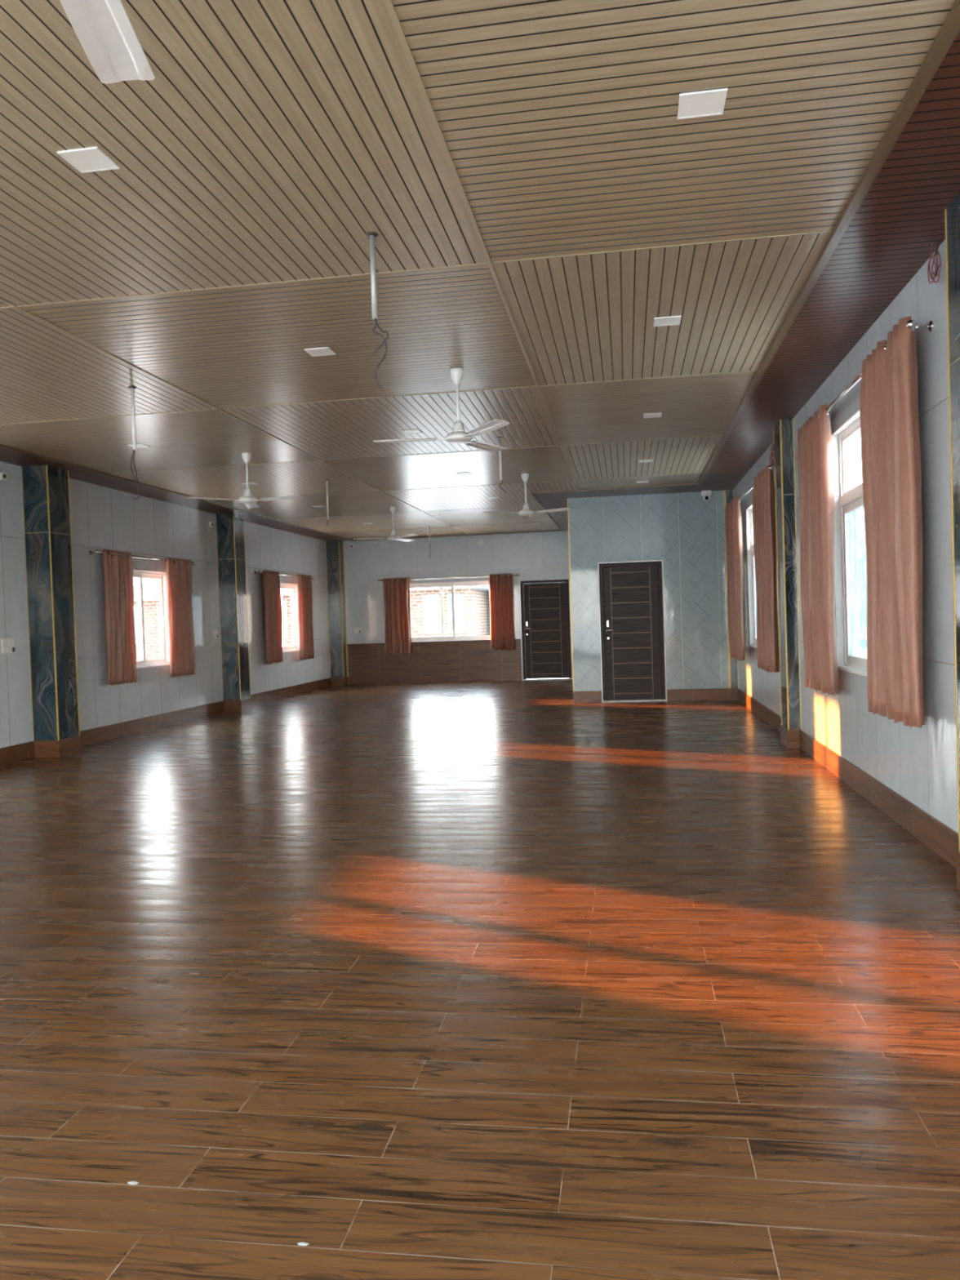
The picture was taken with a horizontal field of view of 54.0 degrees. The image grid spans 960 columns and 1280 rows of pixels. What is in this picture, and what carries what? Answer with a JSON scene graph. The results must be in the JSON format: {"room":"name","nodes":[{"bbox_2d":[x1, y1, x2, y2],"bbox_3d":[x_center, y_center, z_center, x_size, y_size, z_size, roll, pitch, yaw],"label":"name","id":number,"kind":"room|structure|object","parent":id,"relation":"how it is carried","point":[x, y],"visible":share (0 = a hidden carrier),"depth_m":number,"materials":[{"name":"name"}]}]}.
{"room":"community hall","nodes":[
{"label":"community hall","id":0,"kind":"room"},
{"bbox_2d":[0,461,330,747],"bbox_3d":[-4.800,-0.246,9.646,0.160,3.190,20.792,-2,1,9],"label":"wall","id":1,"kind":"structure","parent":0,"point":[103,517],"depth_m":12.08,"materials":[{"name":"white tile"}]},
{"bbox_2d":[0,471,7,480],"bbox_3d":[-4.774,-1.639,9.427,0.040,0.084,0.084,-2,1,9],"label":"security camera","id":2,"kind":"object","parent":1,"relation":"attached to","point":[3,476],"visible":1,"depth_m":9.41,"materials":[{"name":"white plastic"}]},
{"bbox_2d":[0,638,14,653],"bbox_3d":[-4.733,0.061,9.446,0.016,0.150,0.190,-2,1,9],"label":"switchboard","id":3,"kind":"object","parent":1,"relation":"attached to","point":[7,644],"visible":1,"depth_m":9.43,"materials":[{"name":"white plastic"}]},
{"bbox_2d":[88,550,195,565],"bbox_3d":[-4.290,-1.048,12.116,0.130,0.052,2.520,-2,1,9],"label":"curtain rod","id":4,"kind":"object","parent":1,"relation":"attached to","point":[95,552],"visible":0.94,"depth_m":11.86,"materials":[{"name":"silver metal"}]},
{"bbox_2d":[101,549,137,684],"bbox_3d":[-4.343,-0.271,11.347,0.120,1.596,0.640,-2,1,9],"label":"curtain","id":5,"kind":"object","parent":4,"relation":"hanging from","point":[118,584],"visible":1,"depth_m":11.28,"materials":[{"name":"red fabric"}]},
{"bbox_2d":[164,557,195,676],"bbox_3d":[-4.105,-0.310,12.890,0.119,1.601,0.705,-2,1,9],"label":"curtain","id":6,"kind":"object","parent":4,"relation":"hanging from","point":[179,572],"visible":1,"depth_m":12.85,"materials":[{"name":"brown fabric"}]},
{"bbox_2d":[133,568,169,668],"bbox_3d":[-4.378,-0.274,12.216,0.129,1.259,1.354,-2,1,9],"label":"window","id":7,"kind":"structure","parent":1,"relation":"in","point":[139,575],"depth_m":12.45,"materials":[{"name":"white plastic"}]},
{"bbox_2d":[0,677,331,765],"bbox_3d":[-4.688,1.144,9.534,0.014,0.168,20.530,-2,1,9],"label":"baseboard","id":8,"kind":"structure","parent":1,"relation":"attached to","point":[24,751],"depth_m":12.24,"materials":[{"name":"brown wood"}]},
{"bbox_2d":[208,521,213,527],"bbox_3d":[-4.038,-1.736,14.149,0.040,0.084,0.084,-2,1,9],"label":"socket","id":9,"kind":"object","parent":1,"relation":"attached to","point":[211,523],"visible":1,"depth_m":14.12,"materials":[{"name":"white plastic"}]},
{"bbox_2d":[213,630,217,638],"bbox_3d":[-3.990,-0.088,14.216,0.016,0.130,0.130,-2,1,9],"label":"switchboard","id":10,"kind":"object","parent":1,"relation":"attached to","point":[215,632],"visible":1,"depth_m":14.20,"materials":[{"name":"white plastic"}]},
{"bbox_2d":[253,570,314,579],"bbox_3d":[-3.516,-1.172,17.079,0.130,0.052,2.770,-2,1,9],"label":"curtain rod","id":11,"kind":"object","parent":1,"relation":"attached to","point":[258,571],"visible":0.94,"depth_m":16.82,"materials":[{"name":"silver metal"}]},
{"bbox_2d":[262,569,283,663],"bbox_3d":[-3.576,-0.396,16.278,0.118,1.591,0.765,-2,1,9],"label":"curtain","id":12,"kind":"object","parent":11,"relation":"hanging from","point":[270,582],"visible":1,"depth_m":16.26,"materials":[{"name":"red fabric"}]},
{"bbox_2d":[296,573,314,659],"bbox_3d":[-3.325,-0.435,17.904,0.113,1.601,0.763,-2,1,9],"label":"curtain","id":13,"kind":"object","parent":11,"relation":"hanging from","point":[305,630],"visible":1,"depth_m":17.83,"materials":[{"name":"brown fabric"}]},
{"bbox_2d":[280,582,299,652],"bbox_3d":[-3.594,-0.410,17.254,0.129,1.259,1.494,-2,1,9],"label":"window","id":14,"kind":"structure","parent":1,"relation":"in","point":[294,587],"depth_m":17.76,"materials":[{"name":"white plastic"}]},
{"bbox_2d":[0,679,959,1279],"bbox_3d":[-0.869,1.172,9.072,7.698,0.120,20.792,-2,1,9],"label":"floor","id":15,"kind":"structure","parent":0,"point":[493,980],"depth_m":3.12,"materials":[{"name":"brown wood"}]},
{"bbox_2d":[21,465,81,757],"bbox_3d":[-4.523,-0.297,9.950,0.296,3.020,0.404,-2,1,9],"label":"pillar","id":16,"kind":"structure","parent":15,"relation":"on","point":[45,488],"depth_m":9.78,"materials":[{"name":"stone"}]},
{"bbox_2d":[56,539,69,583],"bbox_3d":[-4.382,-0.821,9.894,0.054,0.460,0.130,-2,1,9],"label":"speaker","id":17,"kind":"object","parent":16,"relation":"attached to","point":[61,544],"visible":1,"depth_m":9.85},
{"bbox_2d":[61,540,69,582],"bbox_3d":[-4.357,-0.822,9.890,0.004,0.436,0.110,-2,1,9],"label":"grille","id":18,"kind":"object","parent":17,"relation":"attached to","point":[64,558],"depth_m":9.88,"materials":[{"name":"black metal"}]},
{"bbox_2d":[127,1181,138,1184],"bbox_3d":[-0.805,1.258,2.184,0.030,0.003,0.011,-2,1,9],"label":"crumb","id":19,"kind":"object","parent":15,"relation":"on","point":[129,1182],"visible":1,"depth_m":2.18,"materials":[{"name":"white"}]},
{"bbox_2d":[215,513,252,711],"bbox_3d":[-3.804,-0.422,14.563,0.296,3.020,0.404,-2,1,9],"label":"pillar","id":20,"kind":"structure","parent":15,"relation":"on","point":[230,535],"depth_m":14.39,"materials":[{"name":"stone"}]},
{"bbox_2d":[297,1241,309,1245],"bbox_3d":[-0.366,1.249,1.949,0.028,0.003,0.010,-2,1,9],"label":"crumb","id":21,"kind":"object","parent":15,"relation":"on","point":[302,1243],"visible":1,"depth_m":1.95,"materials":[{"name":"white"}]},
{"bbox_2d":[325,540,348,685],"bbox_3d":[-2.997,-0.562,19.743,0.296,3.020,0.274,-2,1,9],"label":"pillar","id":22,"kind":"structure","parent":15,"relation":"on","point":[334,548],"depth_m":19.63,"materials":[{"name":"stone"}]},
{"bbox_2d":[342,541,348,681],"bbox_3d":[-2.832,-0.569,19.851,0.014,3.020,0.010,-2,1,9],"label":"trim","id":23,"kind":"structure","parent":22,"relation":"attached to","point":[343,541],"depth_m":19.85,"materials":[{"name":"gold metal"}]},
{"bbox_2d":[724,488,738,700],"bbox_3d":[3.610,-0.645,13.536,0.126,3.020,0.090,-2,1,9],"label":"pillar","id":24,"kind":"structure","parent":15,"relation":"on","point":[733,663],"depth_m":13.52,"materials":[{"name":"stone"}]},
{"bbox_2d":[773,418,800,748],"bbox_3d":[2.877,-0.518,8.832,0.126,3.020,0.404,-2,1,9],"label":"pillar","id":25,"kind":"structure","parent":15,"relation":"on","point":[784,479],"depth_m":8.66,"materials":[{"name":"stone"}]},
{"bbox_2d":[769,434,776,466],"bbox_3d":[2.756,-1.780,8.845,0.056,0.300,0.151,-2,1,9],"label":"wire bundle","id":26,"kind":"object","parent":25,"relation":"hanging from","point":[774,444],"visible":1,"depth_m":8.84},
{"bbox_2d":[944,191,959,891],"bbox_3d":[2.123,-0.388,3.992,0.126,3.020,0.394,-2,1,9],"label":"pillar","id":27,"kind":"structure","parent":15,"relation":"on","point":[952,212],"depth_m":4.12,"materials":[{"name":"stone"}]},
{"bbox_2d":[0,0,959,541],"bbox_3d":[-0.974,-2.006,9.003,8.018,0.200,21.112,-2,1,9],"label":"ceiling","id":28,"kind":"structure","parent":0,"point":[267,140],"depth_m":4.25,"materials":[{"name":"beige wood"}]},
{"bbox_2d":[57,146,119,173],"bbox_3d":[-1.439,-1.766,3.467,0.156,0.006,0.156,-2,1,9],"label":"recessed light","id":29,"kind":"object","parent":28,"relation":"in","point":[91,159],"visible":1,"depth_m":3.46,"materials":[{"name":"white plastic"}]},
{"bbox_2d":[62,150,115,171],"bbox_3d":[-1.439,-1.767,3.467,0.138,0.004,0.138,-2,1,9],"label":"diffuser","id":30,"kind":"object","parent":29,"relation":"attached to","point":[82,160],"depth_m":3.46,"materials":[{"name":"white plastic"}]},
{"bbox_2d":[59,0,155,84],"bbox_3d":[-0.765,-1.501,1.685,1.092,0.502,0.948,-2,1,-6],"label":"ceiling fan","id":31,"kind":"object","parent":28,"relation":"hanging from","point":[104,29],"visible":1,"depth_m":2.01,"materials":[{"name":"metal"}]},
{"bbox_2d":[128,386,140,500],"bbox_3d":[-2.471,-1.402,6.736,0.056,0.808,0.058,-3,2,-38],"label":"pipe","id":32,"kind":"object","parent":28,"relation":"hanging from","point":[132,395],"visible":1,"depth_m":6.73,"materials":[{"name":"white plastic"}]},
{"bbox_2d":[127,443,151,448],"bbox_3d":[-3.205,-1.825,8.853,0.156,0.006,0.156,-2,1,9],"label":"recessed light","id":33,"kind":"object","parent":28,"relation":"in","point":[141,445],"visible":0.76,"depth_m":8.85,"materials":[{"name":"white plastic"}]},
{"bbox_2d":[128,444,148,447],"bbox_3d":[-3.205,-1.826,8.853,0.138,0.004,0.138,-2,1,9],"label":"diffuser","id":34,"kind":"object","parent":33,"relation":"attached to","point":[131,445],"depth_m":8.84,"materials":[{"name":"white plastic"}]},
{"bbox_2d":[0,444,351,540],"bbox_3d":[-4.262,-1.796,9.373,0.040,0.026,20.500,-2,1,9],"label":"trim","id":35,"kind":"structure","parent":28,"relation":"attached to","point":[3,446],"depth_m":11.07,"materials":[{"name":"brown wood"}]},
{"bbox_2d":[0,297,467,534],"bbox_3d":[-1.837,-1.876,8.993,0.016,0.010,20.500,-2,1,9],"label":"trim","id":36,"kind":"structure","parent":28,"relation":"attached to","point":[1,299],"depth_m":6.70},
{"bbox_2d":[187,452,302,508],"bbox_3d":[-2.206,-1.620,9.353,0.948,0.502,1.092,-1,1,22],"label":"ceiling fan","id":37,"kind":"object","parent":28,"relation":"hanging from","point":[250,501],"visible":1,"depth_m":9.35,"materials":[{"name":"metal"}]},
{"bbox_2d":[240,481,257,484],"bbox_3d":[-2.789,-1.894,11.388,0.156,0.006,0.156,-2,1,9],"label":"recessed light","id":38,"kind":"object","parent":28,"relation":"in","point":[250,482],"visible":0.93,"depth_m":11.39,"materials":[{"name":"white plastic"}]},
{"bbox_2d":[311,505,324,507],"bbox_3d":[-2.375,-1.962,13.853,0.156,0.006,0.156,-2,1,9],"label":"recessed light","id":39,"kind":"object","parent":28,"relation":"in","point":[319,506],"visible":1,"depth_m":13.83,"materials":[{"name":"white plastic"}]},
{"bbox_2d":[304,346,335,356],"bbox_3d":[-1.019,-1.835,6.001,0.156,0.006,0.156,-2,1,9],"label":"recessed light","id":40,"kind":"object","parent":28,"relation":"in","point":[326,351],"visible":1,"depth_m":6.00,"materials":[{"name":"white plastic"}]},
{"bbox_2d":[306,348,333,355],"bbox_3d":[-1.019,-1.836,6.001,0.138,0.004,0.138,-2,1,9],"label":"diffuser","id":41,"kind":"object","parent":40,"relation":"attached to","point":[313,352],"depth_m":6.00,"materials":[{"name":"white plastic"}]},
{"bbox_2d":[324,480,328,525],"bbox_3d":[-1.837,-1.652,11.348,0.056,0.552,0.056,-2,1,9],"label":"pipe","id":42,"kind":"object","parent":28,"relation":"hanging from","point":[326,485],"visible":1,"depth_m":11.34,"materials":[{"name":"white plastic"}]},
{"bbox_2d":[365,231,389,388],"bbox_3d":[-0.456,-1.475,4.223,0.091,0.687,0.056,-2,1,9],"label":"pipe","id":43,"kind":"object","parent":28,"relation":"hanging from","point":[371,235],"visible":1,"depth_m":4.21,"materials":[{"name":"metal"}]},
{"bbox_2d":[0,370,756,425],"bbox_3d":[-1.229,-1.861,7.345,6.610,0.007,0.010,-2,1,9],"label":"trim","id":44,"kind":"structure","parent":28,"relation":"attached to","point":[747,371],"depth_m":7.25,"materials":[{"name":"beige wood"}]},
{"bbox_2d":[353,506,418,541],"bbox_3d":[-1.226,-1.755,14.037,1.092,0.502,0.948,-3,2,-37],"label":"ceiling fan","id":45,"kind":"object","parent":28,"relation":"hanging from","point":[393,536],"visible":1,"depth_m":14.09,"materials":[{"name":"metal"}]},
{"bbox_2d":[281,505,539,519],"bbox_3d":[-1.184,-2.029,14.972,4.350,0.007,0.010,-2,1,9],"label":"trim","id":46,"kind":"structure","parent":28,"relation":"attached to","point":[535,505],"depth_m":14.95,"materials":[{"name":"beige wood"}]},
{"bbox_2d":[401,429,422,434],"bbox_3d":[-0.622,-1.906,8.611,0.156,0.006,0.156,-2,1,9],"label":"recessed light","id":47,"kind":"object","parent":28,"relation":"in","point":[408,431],"visible":1,"depth_m":8.60,"materials":[{"name":"white plastic"}]},
{"bbox_2d":[403,430,420,433],"bbox_3d":[-0.622,-1.906,8.611,0.138,0.004,0.138,-2,1,9],"label":"diffuser","id":48,"kind":"object","parent":47,"relation":"attached to","point":[404,431],"depth_m":8.60,"materials":[{"name":"white plastic"}]},
{"bbox_2d":[108,435,722,473],"bbox_3d":[-0.842,-1.928,9.829,6.610,0.007,0.010,-2,1,9],"label":"trim","id":49,"kind":"structure","parent":28,"relation":"attached to","point":[721,435],"depth_m":9.80,"materials":[{"name":"beige wood"}]},
{"bbox_2d":[0,231,832,308],"bbox_3d":[-1.616,-1.794,4.861,6.610,0.007,0.010,-2,1,9],"label":"trim","id":50,"kind":"structure","parent":28,"relation":"attached to","point":[824,231],"depth_m":4.64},
{"bbox_2d":[428,526,430,557],"bbox_3d":[-0.928,-1.788,17.307,0.056,0.600,0.056,-2,1,9],"label":"pipe","id":51,"kind":"object","parent":28,"relation":"hanging from","point":[428,526],"visible":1,"depth_m":17.30,"materials":[{"name":"white plastic"}]},
{"bbox_2d":[336,521,541,532],"bbox_3d":[-0.797,-2.096,17.456,4.350,0.007,0.010,-2,1,9],"label":"trim","id":52,"kind":"structure","parent":28,"relation":"attached to","point":[536,522],"depth_m":17.45,"materials":[{"name":"beige wood"}]},
{"bbox_2d":[372,367,510,452],"bbox_3d":[-0.092,-1.626,6.430,1.092,0.502,0.948,-3,1,-29],"label":"ceiling fan","id":53,"kind":"object","parent":28,"relation":"hanging from","point":[458,435],"visible":1,"depth_m":6.51,"materials":[{"name":"metal"}]},
{"bbox_2d":[208,473,695,501],"bbox_3d":[-0.455,-1.996,12.313,6.610,0.007,0.010,-2,1,9],"label":"trim","id":54,"kind":"structure","parent":28,"relation":"attached to","point":[689,473],"depth_m":12.23,"materials":[{"name":"beige wood"}]},
{"bbox_2d":[350,529,560,541],"bbox_3d":[-0.531,-2.129,19.163,4.350,0.034,0.035,-2,1,9],"label":"trim","id":55,"kind":"structure","parent":28,"relation":"attached to","point":[548,531],"depth_m":19.09,"materials":[{"name":"brown wood"}]},
{"bbox_2d":[456,471,471,475],"bbox_3d":[-0.190,-1.976,11.194,0.156,0.006,0.156,-2,1,9],"label":"recessed light","id":56,"kind":"object","parent":28,"relation":"in","point":[468,473],"visible":1,"depth_m":11.19,"materials":[{"name":"white plastic"}]},
{"bbox_2d":[382,0,578,490],"bbox_3d":[0.223,-1.872,5.726,0.020,0.011,14.680,-2,1,9],"label":"trim","id":57,"kind":"structure","parent":28,"relation":"attached to","point":[388,4],"depth_m":3.63,"materials":[{"name":"beige wood"}]},
{"bbox_2d":[487,496,499,498],"bbox_3d":[0.190,-2.039,13.502,0.156,0.006,0.156,-2,1,9],"label":"recessed light","id":58,"kind":"object","parent":28,"relation":"in","point":[495,497],"visible":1,"depth_m":13.48,"materials":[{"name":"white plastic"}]},
{"bbox_2d":[496,436,506,493],"bbox_3d":[0.202,-1.679,9.041,0.070,0.532,0.055,-1,2,41],"label":"pipe","id":59,"kind":"object","parent":28,"relation":"hanging from","point":[499,437],"visible":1,"depth_m":9.04,"materials":[{"name":"white plastic"}]},
{"bbox_2d":[480,472,571,519],"bbox_3d":[0.654,-1.757,11.284,0.948,0.502,1.092,-1,2,36],"label":"ceiling fan","id":60,"kind":"object","parent":28,"relation":"hanging from","point":[526,513],"visible":1,"depth_m":11.30,"materials":[{"name":"metal"}]},
{"bbox_2d":[531,493,561,530],"bbox_3d":[1.165,-2.124,15.960,0.030,0.016,5.800,-2,1,9],"label":"trim","id":61,"kind":"structure","parent":28,"relation":"attached to","point":[533,495],"depth_m":15.14,"materials":[{"name":"beige wood"}]},
{"bbox_2d":[530,483,697,493],"bbox_3d":[1.837,-2.076,12.905,2.300,0.024,0.030,-2,1,9],"label":"trim","id":62,"kind":"structure","parent":28,"relation":"attached to","point":[691,484],"depth_m":12.89,"materials":[{"name":"brown wood"}]},
{"bbox_2d":[635,480,648,483],"bbox_3d":[2.136,-2.080,12.388,0.156,0.006,0.156,-2,1,9],"label":"recessed light","id":63,"kind":"object","parent":28,"relation":"in","point":[637,482],"visible":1,"depth_m":12.38,"materials":[{"name":"white plastic"}]},
{"bbox_2d":[638,458,653,462],"bbox_3d":[1.883,-2.034,10.697,0.156,0.006,0.156,-2,1,9],"label":"recessed light","id":64,"kind":"object","parent":28,"relation":"in","point":[640,460],"visible":1,"depth_m":10.69,"materials":[{"name":"white plastic"}]},
{"bbox_2d":[639,459,652,462],"bbox_3d":[1.883,-2.035,10.697,0.138,0.004,0.138,-2,1,9],"label":"diffuser","id":65,"kind":"object","parent":64,"relation":"attached to","point":[640,460],"depth_m":10.68,"materials":[{"name":"white plastic"}]},
{"bbox_2d":[643,413,662,417],"bbox_3d":[1.513,-1.969,8.256,0.156,0.006,0.156,-2,1,9],"label":"recessed light","id":66,"kind":"object","parent":28,"relation":"in","point":[650,415],"visible":1,"depth_m":8.24,"materials":[{"name":"white plastic"}]},
{"bbox_2d":[653,315,681,326],"bbox_3d":[1.115,-1.898,5.607,0.156,0.006,0.156,-2,1,9],"label":"recessed light","id":67,"kind":"object","parent":28,"relation":"in","point":[674,320],"visible":1,"depth_m":5.60,"materials":[{"name":"white plastic"}]},
{"bbox_2d":[655,317,679,325],"bbox_3d":[1.115,-1.899,5.607,0.138,0.004,0.138,-2,1,9],"label":"diffuser","id":68,"kind":"object","parent":67,"relation":"attached to","point":[659,321],"depth_m":5.61,"materials":[{"name":"white plastic"}]},
{"bbox_2d":[677,88,727,119],"bbox_3d":[0.759,-1.834,3.224,0.156,0.006,0.156,-2,1,9],"label":"recessed light","id":69,"kind":"object","parent":28,"relation":"in","point":[712,102],"visible":1,"depth_m":3.22,"materials":[{"name":"white plastic"}]},
{"bbox_2d":[697,0,959,485],"bbox_3d":[1.827,-1.910,5.485,0.045,0.032,14.700,-2,1,9],"label":"trim","id":70,"kind":"structure","parent":28,"relation":"attached to","point":[950,28],"depth_m":3.78,"materials":[{"name":"beige wood"}]},
{"bbox_2d":[342,530,657,680],"bbox_3d":[0.692,-0.641,19.386,8.018,3.190,0.160,-2,1,9],"label":"wall","id":71,"kind":"structure","parent":0,"point":[535,556],"depth_m":19.51,"materials":[{"name":"white plastic"}]},
{"bbox_2d":[354,626,361,633],"bbox_3d":[-2.574,-0.207,19.818,0.160,0.120,0.016,-2,1,9],"label":"switchboard","id":72,"kind":"object","parent":71,"relation":"attached to","point":[358,629],"visible":1,"depth_m":19.81,"materials":[{"name":"white plastic"}]},
{"bbox_2d":[346,639,521,684],"bbox_3d":[-0.970,0.459,19.590,3.680,0.853,0.008,-2,1,9],"label":"wainscoting","id":73,"kind":"structure","parent":71,"relation":"attached to","point":[473,660],"depth_m":19.58,"materials":[{"name":"brown wood"}]},
{"bbox_2d":[377,573,519,582],"bbox_3d":[-0.651,-1.283,19.431,2.990,0.052,0.130,-2,1,9],"label":"curtain rod","id":74,"kind":"object","parent":71,"relation":"attached to","point":[516,575],"visible":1,"depth_m":19.37,"materials":[{"name":"silver metal"}]},
{"bbox_2d":[382,577,411,653],"bbox_3d":[-1.726,-0.505,19.580,0.575,1.571,0.115,-2,1,9],"label":"curtain","id":75,"kind":"object","parent":74,"relation":"hanging from","point":[397,638],"visible":1,"depth_m":19.57,"materials":[{"name":"red fabric"}]},
{"bbox_2d":[488,573,515,650],"bbox_3d":[0.441,-0.572,19.239,0.497,1.566,0.123,-2,1,9],"label":"curtain","id":76,"kind":"object","parent":74,"relation":"hanging from","point":[500,588],"visible":1,"depth_m":19.23,"materials":[{"name":"brown fabric"}]},
{"bbox_2d":[409,580,490,642],"bbox_3d":[-0.599,-0.592,19.569,2.294,1.224,0.129,-2,1,9],"label":"window","id":77,"kind":"structure","parent":71,"relation":"in","point":[441,584],"depth_m":19.57,"materials":[{"name":"white plastic"}]},
{"bbox_2d":[478,539,482,544],"bbox_3d":[0.005,-2.014,19.363,0.090,0.090,0.024,-2,1,9],"label":"junction box","id":78,"kind":"object","parent":71,"relation":"attached to","point":[480,541],"visible":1,"depth_m":19.35,"materials":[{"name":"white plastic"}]},
{"bbox_2d":[520,579,573,680],"bbox_3d":[1.349,-0.203,19.242,1.029,2.036,0.147,-2,1,9],"label":"door","id":79,"kind":"structure","parent":71,"relation":"in","point":[544,604],"depth_m":19.22,"materials":[{"name":"brown wood"}]},
{"bbox_2d":[568,490,728,702],"bbox_3d":[2.518,-0.619,13.806,2.367,3.031,0.134,-2,1,9],"label":"wall","id":80,"kind":"structure","parent":0,"point":[685,531],"depth_m":13.71,"materials":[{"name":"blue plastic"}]},
{"bbox_2d":[567,498,573,691],"bbox_3d":[1.342,-0.663,13.938,0.013,2.852,0.013,-2,1,9],"label":"trim","id":81,"kind":"structure","parent":80,"relation":"attached to","point":[567,499],"depth_m":13.93,"materials":[{"name":"gold metal"}]},
{"bbox_2d":[597,560,666,700],"bbox_3d":[2.233,-0.125,13.812,0.942,2.060,0.016,-2,1,9],"label":"door frame","id":82,"kind":"structure","parent":80,"relation":"attached to","point":[647,560],"depth_m":13.78,"materials":[{"name":"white wood"}]},
{"bbox_2d":[599,560,666,702],"bbox_3d":[2.237,-0.117,13.837,0.950,2.042,0.147,-2,1,9],"label":"door","id":83,"kind":"structure","parent":80,"relation":"in","point":[631,601],"depth_m":13.82,"materials":[{"name":"brown wood"}]},
{"bbox_2d":[701,489,711,500],"bbox_3d":[3.253,-2.071,13.520,0.135,0.147,0.157,-2,1,9],"label":"security camera","id":84,"kind":"object","parent":80,"relation":"attached to","point":[706,495],"visible":1,"depth_m":13.48,"materials":[{"name":"white plastic"}]},
{"bbox_2d":[724,495,729,688],"bbox_3d":[3.560,-0.730,13.581,0.010,2.850,0.012,-2,1,9],"label":"trim","id":85,"kind":"structure","parent":80,"relation":"attached to","point":[724,495],"depth_m":13.58,"materials":[{"name":"gold metal"}]},
{"bbox_2d":[733,239,958,833],"bbox_3d":[2.961,-0.477,8.431,0.160,3.190,20.792,-2,1,9],"label":"wall","id":86,"kind":"structure","parent":0,"point":[918,764],"depth_m":5.02,"materials":[{"name":"white paint"}]},
{"bbox_2d":[746,503,756,648],"bbox_3d":[3.353,-0.775,11.165,0.143,1.755,1.824,-2,1,9],"label":"window","id":87,"kind":"structure","parent":86,"relation":"in","point":[750,549],"depth_m":12.04,"materials":[{"name":"white plastic"}]},
{"bbox_2d":[738,465,774,501],"bbox_3d":[3.180,-1.728,11.075,0.150,0.052,3.940,-2,1,9],"label":"curtain rod","id":88,"kind":"object","parent":86,"relation":"attached to","point":[770,468],"visible":0.36,"depth_m":10.58,"materials":[{"name":"silver metal"}]},
{"bbox_2d":[724,496,745,661],"bbox_3d":[3.331,-0.776,12.269,0.147,2.046,1.226,-2,1,9],"label":"curtain","id":89,"kind":"object","parent":88,"relation":"hanging from","point":[733,522],"visible":1,"depth_m":11.96,"materials":[{"name":"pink fabric"}]},
{"bbox_2d":[752,464,779,673],"bbox_3d":[2.960,-0.709,9.756,0.141,2.046,1.073,-2,1,9],"label":"curtain","id":90,"kind":"object","parent":88,"relation":"hanging from","point":[764,525],"visible":0.99,"depth_m":9.45,"materials":[{"name":"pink fabric"}]},
{"bbox_2d":[737,688,959,868],"bbox_3d":[2.514,0.986,5.866,0.014,0.168,15.510,-2,1,9],"label":"baseboard","id":91,"kind":"structure","parent":86,"relation":"attached to","point":[940,838],"depth_m":5.93,"materials":[{"name":"brown wood"}]},
{"bbox_2d":[831,409,866,676],"bbox_3d":[2.570,-0.639,6.138,0.143,1.755,1.844,-2,1,9],"label":"window","id":92,"kind":"structure","parent":86,"relation":"in","point":[851,563],"depth_m":6.91,"materials":[{"name":"white plastic"}]},
{"bbox_2d":[825,319,933,411],"bbox_3d":[2.421,-1.611,6.170,0.140,0.052,3.070,-2,1,9],"label":"curtain rod","id":93,"kind":"object","parent":86,"relation":"attached to","point":[910,324],"visible":0.45,"depth_m":5.70,"materials":[{"name":"silver metal"}]},
{"bbox_2d":[797,404,839,695],"bbox_3d":[2.554,-0.645,7.124,0.133,2.061,0.992,-2,1,9],"label":"curtain","id":94,"kind":"object","parent":93,"relation":"hanging from","point":[815,442],"visible":0.99,"depth_m":6.88,"materials":[{"name":"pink fabric"}]},
{"bbox_2d":[859,315,924,728],"bbox_3d":[2.246,-0.594,5.148,0.140,2.056,0.947,-2,1,10],"label":"curtain","id":95,"kind":"object","parent":93,"relation":"hanging from","point":[891,450],"visible":0.99,"depth_m":4.95,"materials":[{"name":"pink fabric"}]},
{"bbox_2d":[927,241,941,283],"bbox_3d":[2.193,-1.857,4.521,0.055,0.283,0.150,-2,1,9],"label":"wire bundle","id":96,"kind":"object","parent":86,"relation":"hanging from","point":[936,252],"visible":0.96,"depth_m":4.52,"materials":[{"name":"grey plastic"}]},
{"label":"outside","id":97,"kind":"structure","parent":0,"visible":0},
{"bbox_3d":[6.209,0.582,39.545,320.000,0.460,320.000,-2,1,9],"label":"ground","id":98,"kind":"structure","parent":97,"visible":0},
{"bbox_2d":[133,577,490,660],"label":"windows","id":99,"kind":"structure","parent":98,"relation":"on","point":[472,603],"depth_m":42.99,"materials":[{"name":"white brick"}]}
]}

